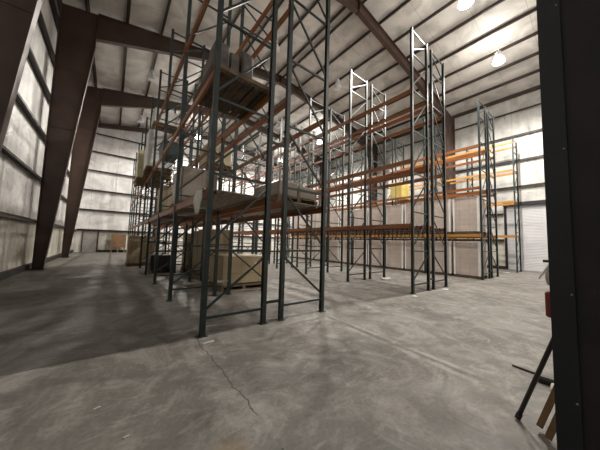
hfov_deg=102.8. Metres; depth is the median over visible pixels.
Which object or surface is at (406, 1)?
strut
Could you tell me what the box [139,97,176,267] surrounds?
frame
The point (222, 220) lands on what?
plank deck
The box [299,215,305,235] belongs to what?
load
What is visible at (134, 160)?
frame
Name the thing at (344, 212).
load
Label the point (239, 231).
rail
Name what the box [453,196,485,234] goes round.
load
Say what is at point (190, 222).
rail
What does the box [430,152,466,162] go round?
rail
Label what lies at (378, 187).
rail
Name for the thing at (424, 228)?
rail
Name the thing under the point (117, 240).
crate
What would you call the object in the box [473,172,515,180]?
rail
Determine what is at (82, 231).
trim
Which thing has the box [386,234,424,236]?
rail
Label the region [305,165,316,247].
frame
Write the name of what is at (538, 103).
beam
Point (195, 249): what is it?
load
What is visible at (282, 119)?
frame
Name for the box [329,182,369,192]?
rail
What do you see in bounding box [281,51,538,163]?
strut
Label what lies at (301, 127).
frame
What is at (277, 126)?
lamp
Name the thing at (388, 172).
rail
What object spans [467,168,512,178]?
rail
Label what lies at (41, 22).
beam
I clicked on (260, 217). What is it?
rail
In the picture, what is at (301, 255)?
load
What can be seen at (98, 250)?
baseboard
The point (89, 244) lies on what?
door
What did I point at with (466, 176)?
rail
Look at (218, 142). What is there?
rail
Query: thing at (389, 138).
frame
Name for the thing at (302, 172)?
frame
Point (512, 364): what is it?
rod
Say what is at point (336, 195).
rail
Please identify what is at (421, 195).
rail
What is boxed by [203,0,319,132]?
roof purlin
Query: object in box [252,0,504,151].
strut
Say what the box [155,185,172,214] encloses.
load
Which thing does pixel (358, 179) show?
rail
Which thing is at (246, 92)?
load
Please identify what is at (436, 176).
rail
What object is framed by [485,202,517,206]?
rail
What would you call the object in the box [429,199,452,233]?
load
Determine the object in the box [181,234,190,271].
load
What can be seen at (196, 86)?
frame
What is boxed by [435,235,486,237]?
rail
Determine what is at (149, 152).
load
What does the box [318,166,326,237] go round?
frame
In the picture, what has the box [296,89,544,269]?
wall
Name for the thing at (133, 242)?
load
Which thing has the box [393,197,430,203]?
rail
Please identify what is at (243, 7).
frame
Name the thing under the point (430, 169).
rail
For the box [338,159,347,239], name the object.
frame
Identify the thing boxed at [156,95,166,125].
rail
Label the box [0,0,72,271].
wall
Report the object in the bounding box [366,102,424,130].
rail
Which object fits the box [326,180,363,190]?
rail
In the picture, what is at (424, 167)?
rail
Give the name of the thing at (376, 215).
load
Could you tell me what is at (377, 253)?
load
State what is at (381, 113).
lamp
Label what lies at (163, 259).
load
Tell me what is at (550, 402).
board
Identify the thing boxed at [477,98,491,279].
frame
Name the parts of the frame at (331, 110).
post, post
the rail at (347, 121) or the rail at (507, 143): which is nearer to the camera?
the rail at (347, 121)
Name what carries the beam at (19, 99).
attached to the wall at (19, 189)
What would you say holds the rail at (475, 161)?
attached to the frame at (435, 129)
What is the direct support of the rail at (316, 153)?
attached to the frame at (331, 110)
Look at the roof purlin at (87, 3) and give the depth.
15.28 m
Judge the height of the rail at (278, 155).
0.200 m
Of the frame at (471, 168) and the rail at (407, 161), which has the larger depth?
the frame at (471, 168)
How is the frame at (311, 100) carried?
on the floor
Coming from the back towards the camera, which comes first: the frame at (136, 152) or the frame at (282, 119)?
the frame at (136, 152)
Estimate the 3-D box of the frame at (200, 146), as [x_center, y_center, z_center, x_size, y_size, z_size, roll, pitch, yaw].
[-6.083,-2.075,13.040,1.177,8.580,0.135,5,-5,-38]
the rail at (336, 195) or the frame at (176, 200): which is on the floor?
the frame at (176, 200)
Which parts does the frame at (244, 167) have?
post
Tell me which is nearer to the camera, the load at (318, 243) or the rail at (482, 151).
the rail at (482, 151)
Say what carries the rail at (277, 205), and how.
attached to the frame at (287, 134)
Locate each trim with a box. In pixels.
[80,231,98,251]
[503,200,545,269]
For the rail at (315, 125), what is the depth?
6.01 m
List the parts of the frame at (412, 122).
post, post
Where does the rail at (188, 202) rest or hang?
attached to the frame at (216, 81)
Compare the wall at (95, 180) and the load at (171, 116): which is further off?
the wall at (95, 180)
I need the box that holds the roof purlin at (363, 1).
[275,0,366,85]
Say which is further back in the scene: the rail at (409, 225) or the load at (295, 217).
the load at (295, 217)
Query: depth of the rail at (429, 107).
9.55 m
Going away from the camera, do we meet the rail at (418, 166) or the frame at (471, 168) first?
the rail at (418, 166)
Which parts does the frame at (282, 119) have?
post, post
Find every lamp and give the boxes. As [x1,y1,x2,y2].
[137,111,143,123]
[146,64,155,81]
[275,113,280,128]
[276,40,279,53]
[333,76,341,90]
[378,107,383,116]
[458,0,473,9]
[492,45,504,65]
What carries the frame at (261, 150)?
on the floor
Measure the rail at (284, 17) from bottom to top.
0.200 m
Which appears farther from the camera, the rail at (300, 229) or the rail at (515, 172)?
the rail at (515, 172)
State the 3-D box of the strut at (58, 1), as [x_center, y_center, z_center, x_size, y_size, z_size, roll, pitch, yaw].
[-10.714,-10.173,10.628,0.140,0.250,29.480,5,-5,-38]
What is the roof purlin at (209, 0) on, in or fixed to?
attached to the ceiling
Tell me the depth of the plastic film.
3.92 m
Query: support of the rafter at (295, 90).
on the steel column at (374, 147)
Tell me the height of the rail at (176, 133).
0.200 m
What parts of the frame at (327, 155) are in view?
post, post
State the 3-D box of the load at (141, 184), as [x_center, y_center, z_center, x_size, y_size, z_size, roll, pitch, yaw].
[-8.511,-2.762,13.474,1.200,1.300,1.100,5,-5,-38]
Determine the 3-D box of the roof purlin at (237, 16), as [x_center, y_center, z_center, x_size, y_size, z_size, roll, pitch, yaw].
[-5.152,-10.944,15.040,0.140,0.200,29.480,5,-5,-38]
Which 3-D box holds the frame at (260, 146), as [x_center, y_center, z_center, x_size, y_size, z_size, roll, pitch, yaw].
[-2.319,-1.759,15.806,1.177,8.580,0.135,5,-5,-38]
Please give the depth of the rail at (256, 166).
16.45 m
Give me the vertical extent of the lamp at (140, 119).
1.330 m
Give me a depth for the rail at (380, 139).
12.12 m
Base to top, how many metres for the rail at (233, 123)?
0.200 m
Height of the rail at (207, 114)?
0.200 m
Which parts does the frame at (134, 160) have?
post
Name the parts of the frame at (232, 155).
post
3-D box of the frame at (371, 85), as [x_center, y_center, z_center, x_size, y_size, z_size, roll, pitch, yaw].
[3.477,-1.964,10.710,1.177,8.580,0.135,5,-5,-38]
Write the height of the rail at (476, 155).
0.200 m
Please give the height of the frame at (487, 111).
8.580 m
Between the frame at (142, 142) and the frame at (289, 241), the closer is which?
the frame at (142, 142)
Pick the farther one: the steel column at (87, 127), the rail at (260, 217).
the steel column at (87, 127)
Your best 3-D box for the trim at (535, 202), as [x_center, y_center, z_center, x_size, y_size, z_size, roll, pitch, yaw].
[15.675,0.707,15.350,0.240,4.660,3.990,5,-5,-38]
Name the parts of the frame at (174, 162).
post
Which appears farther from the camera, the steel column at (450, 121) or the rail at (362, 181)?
the steel column at (450, 121)
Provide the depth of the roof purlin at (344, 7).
14.94 m
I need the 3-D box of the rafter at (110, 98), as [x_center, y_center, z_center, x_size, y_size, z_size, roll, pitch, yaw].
[-10.204,-9.841,20.662,10.505,3.147,0.260,5,-5,-38]
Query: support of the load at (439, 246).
on the floor
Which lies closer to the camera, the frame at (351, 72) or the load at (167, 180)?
the frame at (351, 72)
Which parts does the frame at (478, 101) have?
post, post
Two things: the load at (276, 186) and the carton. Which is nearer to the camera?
the load at (276, 186)
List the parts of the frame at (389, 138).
post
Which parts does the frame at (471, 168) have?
post, post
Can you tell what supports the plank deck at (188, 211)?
on the rail at (170, 210)
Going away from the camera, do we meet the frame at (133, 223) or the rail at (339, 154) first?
the rail at (339, 154)
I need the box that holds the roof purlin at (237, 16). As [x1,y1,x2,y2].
[178,4,245,120]
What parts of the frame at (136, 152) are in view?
post, post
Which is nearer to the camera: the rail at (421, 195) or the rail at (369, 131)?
the rail at (369, 131)
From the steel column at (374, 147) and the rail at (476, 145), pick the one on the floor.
the steel column at (374, 147)
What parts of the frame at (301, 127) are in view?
post, post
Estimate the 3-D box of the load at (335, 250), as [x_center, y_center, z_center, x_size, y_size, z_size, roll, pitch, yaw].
[2.944,2.043,18.710,1.020,1.740,1.100,5,-5,-38]
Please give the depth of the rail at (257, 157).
8.12 m
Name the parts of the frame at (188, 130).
post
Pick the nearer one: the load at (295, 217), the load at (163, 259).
the load at (163, 259)
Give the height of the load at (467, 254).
1.740 m
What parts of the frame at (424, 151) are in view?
post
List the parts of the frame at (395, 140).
post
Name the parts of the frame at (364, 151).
post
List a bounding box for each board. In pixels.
[536,386,554,428]
[545,413,555,440]
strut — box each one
[57,0,62,11]
[252,0,504,151]
[297,85,539,172]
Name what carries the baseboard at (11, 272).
attached to the wall at (19, 189)
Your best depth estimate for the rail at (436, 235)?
11.67 m
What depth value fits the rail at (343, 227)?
10.05 m
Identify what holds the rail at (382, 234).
attached to the frame at (389, 138)
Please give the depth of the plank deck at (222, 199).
4.64 m
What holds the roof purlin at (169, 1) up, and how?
attached to the ceiling
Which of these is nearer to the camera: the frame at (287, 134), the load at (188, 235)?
the frame at (287, 134)
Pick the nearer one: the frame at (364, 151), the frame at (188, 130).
the frame at (188, 130)
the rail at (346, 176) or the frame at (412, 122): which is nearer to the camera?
the frame at (412, 122)
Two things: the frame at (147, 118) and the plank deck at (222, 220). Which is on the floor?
the frame at (147, 118)
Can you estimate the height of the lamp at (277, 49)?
2.172 m
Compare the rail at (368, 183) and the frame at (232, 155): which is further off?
the frame at (232, 155)
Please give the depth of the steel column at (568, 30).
1.05 m
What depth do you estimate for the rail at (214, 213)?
7.54 m
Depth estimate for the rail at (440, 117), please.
10.27 m
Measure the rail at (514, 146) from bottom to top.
0.200 m
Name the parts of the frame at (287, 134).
post, post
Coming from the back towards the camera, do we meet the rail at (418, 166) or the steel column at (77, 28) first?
the rail at (418, 166)
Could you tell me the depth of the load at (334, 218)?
18.50 m
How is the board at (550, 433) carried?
on the floor
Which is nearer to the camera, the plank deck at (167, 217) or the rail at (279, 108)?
the rail at (279, 108)
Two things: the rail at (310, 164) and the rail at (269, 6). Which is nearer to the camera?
the rail at (269, 6)
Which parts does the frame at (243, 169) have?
post, post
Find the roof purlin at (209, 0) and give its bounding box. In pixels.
[170,0,209,95]
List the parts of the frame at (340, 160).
post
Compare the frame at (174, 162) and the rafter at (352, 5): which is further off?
the frame at (174, 162)
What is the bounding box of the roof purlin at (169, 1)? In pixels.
[138,0,170,126]
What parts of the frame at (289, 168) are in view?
post, post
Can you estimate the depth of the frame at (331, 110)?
12.65 m
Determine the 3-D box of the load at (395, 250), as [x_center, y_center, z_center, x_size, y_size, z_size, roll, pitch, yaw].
[6.069,1.841,14.735,1.020,1.740,1.100,5,-5,-38]
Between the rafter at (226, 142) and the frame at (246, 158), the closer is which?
the frame at (246, 158)
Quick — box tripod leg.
[515,337,551,420]
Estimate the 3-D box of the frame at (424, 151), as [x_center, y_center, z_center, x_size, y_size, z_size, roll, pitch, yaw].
[7.248,-1.648,13.468,1.177,8.580,0.135,5,-5,-38]
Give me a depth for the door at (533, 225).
15.97 m
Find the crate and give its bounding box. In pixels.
[110,234,126,252]
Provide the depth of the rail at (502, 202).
15.54 m
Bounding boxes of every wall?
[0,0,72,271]
[72,122,293,251]
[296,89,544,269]
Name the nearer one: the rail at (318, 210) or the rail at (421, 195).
the rail at (318, 210)
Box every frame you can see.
[128,160,143,235]
[129,152,148,235]
[131,143,150,235]
[134,132,156,236]
[137,117,159,250]
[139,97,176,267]
[143,69,187,274]
[150,183,167,252]
[152,28,205,284]
[153,162,174,253]
[164,130,191,255]
[166,0,231,301]
[176,110,203,261]
[182,84,217,272]
[195,0,277,338]
[198,111,233,280]
[226,0,271,294]
[226,155,242,253]
[232,167,244,253]
[238,145,256,253]
[241,158,257,253]
[255,133,274,263]
[256,150,272,258]
[273,139,290,263]
[275,0,330,320]
[276,118,296,267]
[288,169,298,257]
[296,126,314,266]
[300,172,310,239]
[304,97,322,273]
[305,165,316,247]
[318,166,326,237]
[325,155,337,261]
[326,108,344,271]
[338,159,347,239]
[345,69,367,281]
[350,146,361,264]
[363,151,373,239]
[369,84,385,278]
[382,138,392,268]
[395,140,404,240]
[400,166,407,240]
[409,26,430,294]
[423,119,430,273]
[429,49,448,289]
[434,127,443,240]
[466,150,474,240]
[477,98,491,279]
[486,109,499,277]
[512,138,522,272]
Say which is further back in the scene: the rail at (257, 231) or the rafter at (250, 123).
the rafter at (250, 123)
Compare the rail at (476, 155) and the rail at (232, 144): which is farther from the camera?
the rail at (476, 155)
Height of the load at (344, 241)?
1.740 m
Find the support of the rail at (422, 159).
attached to the frame at (389, 138)
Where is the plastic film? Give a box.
[193,187,204,214]
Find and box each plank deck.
[144,219,171,223]
[150,214,189,220]
[160,206,213,216]
[176,189,264,210]
[212,219,228,222]
[222,213,261,220]
[253,200,320,215]
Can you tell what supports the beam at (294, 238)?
attached to the wall at (530, 171)
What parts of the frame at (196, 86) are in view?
post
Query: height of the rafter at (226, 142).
2.238 m
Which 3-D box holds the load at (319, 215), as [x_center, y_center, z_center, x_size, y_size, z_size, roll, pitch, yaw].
[2.191,-0.024,19.903,1.020,1.820,1.100,5,-5,-38]
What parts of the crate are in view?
plywood panel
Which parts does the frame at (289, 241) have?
post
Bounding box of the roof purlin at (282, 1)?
[188,0,284,131]
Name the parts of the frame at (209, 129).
post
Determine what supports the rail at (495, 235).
attached to the frame at (487, 111)
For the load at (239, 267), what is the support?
on the floor
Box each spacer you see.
[267,299,279,303]
[273,141,284,147]
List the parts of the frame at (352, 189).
post, post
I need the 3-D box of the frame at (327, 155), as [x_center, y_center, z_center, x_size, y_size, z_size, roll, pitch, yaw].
[2.561,-1.346,19.430,1.177,8.580,0.135,5,-5,-38]
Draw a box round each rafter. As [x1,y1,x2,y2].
[96,13,280,84]
[98,123,207,139]
[101,88,239,120]
[225,141,296,173]
[244,119,317,165]
[280,75,364,148]
[336,0,359,14]
[356,0,445,121]
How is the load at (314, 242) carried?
on the floor
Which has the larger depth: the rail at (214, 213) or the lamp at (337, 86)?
the lamp at (337, 86)
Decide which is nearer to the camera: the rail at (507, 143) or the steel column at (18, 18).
the steel column at (18, 18)
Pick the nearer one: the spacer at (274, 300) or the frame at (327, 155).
the spacer at (274, 300)
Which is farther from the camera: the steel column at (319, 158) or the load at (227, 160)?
the steel column at (319, 158)
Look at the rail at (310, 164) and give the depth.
16.19 m
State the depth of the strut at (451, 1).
15.20 m
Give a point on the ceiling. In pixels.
(146, 14)
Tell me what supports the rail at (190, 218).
attached to the frame at (155, 275)
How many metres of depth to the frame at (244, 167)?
22.72 m
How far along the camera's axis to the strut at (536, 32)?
15.01 m
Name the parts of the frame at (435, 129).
post, post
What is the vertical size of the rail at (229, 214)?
0.200 m
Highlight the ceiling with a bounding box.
[57,0,539,169]
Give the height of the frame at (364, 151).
8.580 m
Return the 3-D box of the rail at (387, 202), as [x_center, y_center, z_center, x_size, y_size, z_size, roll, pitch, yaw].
[5.321,-1.421,16.763,0.075,0.200,2.516,5,-5,-38]
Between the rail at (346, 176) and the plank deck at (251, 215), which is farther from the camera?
the rail at (346, 176)
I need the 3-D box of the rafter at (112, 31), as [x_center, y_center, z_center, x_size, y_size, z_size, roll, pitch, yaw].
[-5.671,-10.133,14.896,10.505,3.147,0.260,5,-5,-38]
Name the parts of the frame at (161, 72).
post, post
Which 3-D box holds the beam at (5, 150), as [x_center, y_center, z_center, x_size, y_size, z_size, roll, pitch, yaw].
[-1.461,-1.205,17.448,24.420,0.170,29.480,5,-5,-38]
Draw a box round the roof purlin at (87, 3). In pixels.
[85,0,100,122]
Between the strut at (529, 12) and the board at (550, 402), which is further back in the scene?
the strut at (529, 12)
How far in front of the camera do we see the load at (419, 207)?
13.54 m
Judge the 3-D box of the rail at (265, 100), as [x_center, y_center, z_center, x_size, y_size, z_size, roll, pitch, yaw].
[-1.307,-2.418,5.530,0.075,0.200,2.516,5,-5,-38]
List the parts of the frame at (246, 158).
post, post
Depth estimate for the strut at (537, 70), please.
17.81 m
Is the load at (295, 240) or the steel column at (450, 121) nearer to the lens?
the steel column at (450, 121)
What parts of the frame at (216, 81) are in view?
post, post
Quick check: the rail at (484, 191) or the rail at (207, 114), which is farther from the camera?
the rail at (484, 191)
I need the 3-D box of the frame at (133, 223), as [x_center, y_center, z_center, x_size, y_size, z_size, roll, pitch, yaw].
[-11.879,-1.869,18.136,1.177,8.580,0.135,5,-5,-38]
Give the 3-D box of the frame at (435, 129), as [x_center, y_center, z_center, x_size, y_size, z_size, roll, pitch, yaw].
[8.356,-1.551,14.334,1.177,8.580,0.135,5,-5,-38]
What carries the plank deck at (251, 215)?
on the rail at (229, 214)
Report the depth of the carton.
14.69 m
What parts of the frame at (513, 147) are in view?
post, post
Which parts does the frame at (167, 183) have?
post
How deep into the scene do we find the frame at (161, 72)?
10.00 m
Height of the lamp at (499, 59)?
1.752 m
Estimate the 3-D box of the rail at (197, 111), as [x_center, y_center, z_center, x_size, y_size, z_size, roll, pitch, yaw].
[-4.373,-4.211,9.652,0.075,0.200,2.516,5,-5,-38]
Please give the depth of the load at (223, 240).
9.18 m
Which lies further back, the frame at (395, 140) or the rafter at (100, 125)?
the rafter at (100, 125)
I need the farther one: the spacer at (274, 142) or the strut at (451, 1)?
the strut at (451, 1)
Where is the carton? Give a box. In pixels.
[390,181,408,200]
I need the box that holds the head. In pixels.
[538,374,553,385]
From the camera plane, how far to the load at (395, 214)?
14.53 m
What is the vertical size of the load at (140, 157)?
1.500 m
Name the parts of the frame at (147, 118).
post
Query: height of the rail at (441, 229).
0.200 m
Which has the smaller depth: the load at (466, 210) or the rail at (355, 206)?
the load at (466, 210)
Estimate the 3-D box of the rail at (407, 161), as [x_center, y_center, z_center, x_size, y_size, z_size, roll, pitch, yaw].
[2.736,-1.978,8.508,0.075,0.200,2.516,5,-5,-38]
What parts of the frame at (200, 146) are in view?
post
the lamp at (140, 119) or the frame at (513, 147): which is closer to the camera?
the frame at (513, 147)
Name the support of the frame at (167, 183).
on the floor
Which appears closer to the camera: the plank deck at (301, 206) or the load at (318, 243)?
the plank deck at (301, 206)
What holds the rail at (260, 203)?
attached to the frame at (216, 81)
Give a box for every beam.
[0,211,504,240]
[1,145,290,226]
[16,92,544,199]
[27,47,542,195]
[37,9,541,184]
[49,0,540,179]
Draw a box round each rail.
[145,171,151,183]
[148,214,157,222]
[152,151,162,172]
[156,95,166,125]
[158,206,173,218]
[162,122,179,156]
[167,49,184,97]
[174,187,207,211]
[177,217,191,223]
[179,62,214,128]
[183,108,198,131]
[185,0,208,51]
[186,219,202,224]
[192,108,209,133]
[193,211,216,220]
[196,138,220,163]
[203,213,230,221]
[206,138,234,165]
[211,221,229,226]
[216,121,234,140]
[218,199,264,216]
[222,94,268,140]
[231,199,282,217]
[234,216,263,222]
[235,0,272,54]
[235,97,285,144]
[237,151,265,169]
[239,231,255,233]
[242,163,258,173]
[252,3,289,59]
[256,230,276,232]
[259,154,279,165]
[270,207,320,218]
[272,119,322,151]
[273,159,293,169]
[277,228,305,231]
[280,138,308,155]
[290,164,311,173]
[295,146,322,159]
[300,147,328,161]
[306,225,347,231]
[308,174,348,187]
[309,120,348,141]
[313,153,341,165]
[315,193,341,200]
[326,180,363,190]
[327,128,364,146]
[327,203,351,208]
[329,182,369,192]
[330,129,370,149]
[336,206,359,210]
[337,179,360,185]
[343,186,382,195]
[344,138,382,154]
[348,222,411,230]
[349,157,410,178]
[350,87,410,122]
[351,234,382,236]
[352,200,382,205]
[361,202,391,207]
[362,172,391,179]
[365,226,425,231]
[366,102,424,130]
[366,165,425,182]
[370,167,431,184]
[370,225,431,231]
[371,104,430,132]
[385,116,441,139]
[385,174,442,188]
[386,157,423,169]
[386,193,423,200]
[386,228,443,232]
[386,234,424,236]
[393,163,430,172]
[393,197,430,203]
[395,199,435,204]
[424,143,478,159]
[424,185,479,196]
[425,233,480,237]
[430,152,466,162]
[434,150,484,163]
[434,176,466,183]
[434,190,485,198]
[435,151,487,165]
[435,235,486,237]
[436,190,488,199]
[437,179,471,185]
[446,157,492,168]
[460,235,495,238]
[467,141,511,153]
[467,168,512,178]
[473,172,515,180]
[485,200,514,204]
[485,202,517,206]
[489,146,514,152]
[493,235,515,237]
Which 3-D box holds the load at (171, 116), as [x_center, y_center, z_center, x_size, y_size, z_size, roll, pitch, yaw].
[-6.144,-4.616,10.858,0.950,0.750,1.080,5,-5,-38]
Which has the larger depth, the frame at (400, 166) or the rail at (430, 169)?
the frame at (400, 166)
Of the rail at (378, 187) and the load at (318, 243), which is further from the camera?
the load at (318, 243)
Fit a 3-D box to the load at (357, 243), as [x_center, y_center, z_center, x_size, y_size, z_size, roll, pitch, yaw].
[4.506,1.942,16.722,1.020,1.740,1.100,5,-5,-38]
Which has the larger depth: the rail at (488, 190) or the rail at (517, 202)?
the rail at (517, 202)
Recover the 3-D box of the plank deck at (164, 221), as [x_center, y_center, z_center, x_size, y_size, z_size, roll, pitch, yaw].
[-6.467,-0.166,11.022,1.097,0.062,2.410,5,-5,-38]
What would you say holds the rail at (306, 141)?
attached to the frame at (311, 100)
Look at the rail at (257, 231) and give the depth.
14.65 m
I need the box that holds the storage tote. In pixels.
[158,139,177,162]
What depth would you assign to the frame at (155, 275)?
8.06 m
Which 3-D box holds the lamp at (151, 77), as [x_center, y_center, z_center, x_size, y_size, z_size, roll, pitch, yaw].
[-9.469,-9.910,15.336,0.550,1.330,0.550,5,-5,-38]
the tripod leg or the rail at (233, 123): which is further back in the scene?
the rail at (233, 123)
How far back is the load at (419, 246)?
13.39 m
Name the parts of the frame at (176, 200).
post, post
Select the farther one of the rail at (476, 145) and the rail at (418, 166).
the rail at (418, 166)
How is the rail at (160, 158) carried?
attached to the frame at (155, 275)
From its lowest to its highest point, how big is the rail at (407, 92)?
0.200 m
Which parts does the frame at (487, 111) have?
post, post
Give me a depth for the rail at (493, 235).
15.34 m
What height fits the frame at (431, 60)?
8.580 m
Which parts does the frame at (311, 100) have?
post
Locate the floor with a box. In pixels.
[0,252,556,449]
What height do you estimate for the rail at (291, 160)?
0.200 m
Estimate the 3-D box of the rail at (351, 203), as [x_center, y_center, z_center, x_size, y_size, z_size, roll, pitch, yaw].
[2.932,-1.393,18.104,0.075,0.200,2.516,5,-5,-38]
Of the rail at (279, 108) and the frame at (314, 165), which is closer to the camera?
the rail at (279, 108)
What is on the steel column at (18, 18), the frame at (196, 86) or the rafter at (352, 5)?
the rafter at (352, 5)
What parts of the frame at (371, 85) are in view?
post, post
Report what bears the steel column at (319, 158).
on the floor
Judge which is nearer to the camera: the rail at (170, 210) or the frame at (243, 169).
the rail at (170, 210)
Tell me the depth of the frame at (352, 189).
17.25 m
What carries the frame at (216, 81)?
on the floor
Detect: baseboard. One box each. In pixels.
[0,250,72,280]
[98,250,279,251]
[487,265,505,268]
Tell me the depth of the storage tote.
8.23 m
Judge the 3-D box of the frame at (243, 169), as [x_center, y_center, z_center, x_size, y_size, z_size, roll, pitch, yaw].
[-3.881,-1.658,17.793,1.177,8.580,0.135,5,-5,-38]
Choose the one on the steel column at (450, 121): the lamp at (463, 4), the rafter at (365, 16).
the rafter at (365, 16)
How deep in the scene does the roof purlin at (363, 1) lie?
14.80 m
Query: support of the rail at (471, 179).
attached to the frame at (471, 168)
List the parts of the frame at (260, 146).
post, post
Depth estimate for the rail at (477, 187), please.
11.86 m
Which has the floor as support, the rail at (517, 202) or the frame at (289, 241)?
the frame at (289, 241)
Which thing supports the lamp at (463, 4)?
hanging from the ceiling
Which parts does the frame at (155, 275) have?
post, post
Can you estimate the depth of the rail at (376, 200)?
16.05 m
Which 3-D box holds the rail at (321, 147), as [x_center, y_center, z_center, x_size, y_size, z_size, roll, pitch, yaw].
[0.506,-3.997,13.299,0.075,0.200,2.516,5,-5,-38]
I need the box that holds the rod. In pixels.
[512,364,534,373]
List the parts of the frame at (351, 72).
post, post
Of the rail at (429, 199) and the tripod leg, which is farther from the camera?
the rail at (429, 199)
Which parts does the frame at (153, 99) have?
post, post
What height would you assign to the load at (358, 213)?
1.820 m
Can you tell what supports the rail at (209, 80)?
attached to the frame at (216, 81)
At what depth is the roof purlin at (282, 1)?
13.69 m
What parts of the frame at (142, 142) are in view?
post, post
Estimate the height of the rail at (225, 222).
0.200 m
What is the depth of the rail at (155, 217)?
8.85 m
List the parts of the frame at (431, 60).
post, post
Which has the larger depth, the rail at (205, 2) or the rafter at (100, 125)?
the rafter at (100, 125)
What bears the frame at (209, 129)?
on the floor
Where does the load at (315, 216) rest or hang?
on the rail
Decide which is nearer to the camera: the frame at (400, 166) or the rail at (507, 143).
the rail at (507, 143)
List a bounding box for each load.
[125,236,153,265]
[134,182,159,189]
[135,150,163,186]
[142,147,171,182]
[143,129,172,177]
[147,254,170,272]
[151,107,177,134]
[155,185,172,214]
[170,166,217,206]
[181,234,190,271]
[192,231,198,275]
[193,40,268,118]
[195,229,229,279]
[199,143,231,173]
[208,254,261,291]
[254,180,317,205]
[290,239,296,257]
[291,216,297,235]
[298,239,304,258]
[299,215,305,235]
[307,240,316,260]
[308,214,317,234]
[316,240,325,260]
[317,213,327,234]
[329,211,339,234]
[329,240,339,262]
[339,240,353,264]
[340,210,353,234]
[353,240,368,265]
[354,208,367,234]
[368,206,382,234]
[368,240,385,267]
[386,204,408,234]
[386,240,404,270]
[405,202,423,234]
[405,241,431,272]
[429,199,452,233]
[430,241,453,275]
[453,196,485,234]
[453,241,486,279]
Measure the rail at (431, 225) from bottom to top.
0.200 m
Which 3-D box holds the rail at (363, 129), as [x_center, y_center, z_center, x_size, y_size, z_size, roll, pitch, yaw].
[2.068,-4.098,11.312,0.075,0.200,2.516,5,-5,-38]
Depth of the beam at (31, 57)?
10.10 m
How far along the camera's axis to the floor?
2.89 m
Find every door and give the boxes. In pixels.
[82,231,97,251]
[506,204,547,271]
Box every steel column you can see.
[0,0,42,153]
[29,1,98,269]
[60,86,102,257]
[317,156,328,239]
[367,137,377,239]
[445,107,456,240]
[536,0,599,449]
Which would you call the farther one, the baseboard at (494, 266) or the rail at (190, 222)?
the baseboard at (494, 266)
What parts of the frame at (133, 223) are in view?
post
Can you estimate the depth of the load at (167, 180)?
11.43 m
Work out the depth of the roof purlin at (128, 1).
14.84 m
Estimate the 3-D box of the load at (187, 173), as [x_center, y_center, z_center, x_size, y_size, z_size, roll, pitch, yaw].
[-2.929,-0.929,6.617,0.930,1.020,1.180,5,-5,-38]
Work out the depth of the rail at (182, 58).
6.95 m
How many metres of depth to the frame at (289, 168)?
16.60 m
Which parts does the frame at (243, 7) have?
post, post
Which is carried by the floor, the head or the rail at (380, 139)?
the head
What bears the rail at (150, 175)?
attached to the frame at (161, 72)
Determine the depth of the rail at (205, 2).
5.30 m

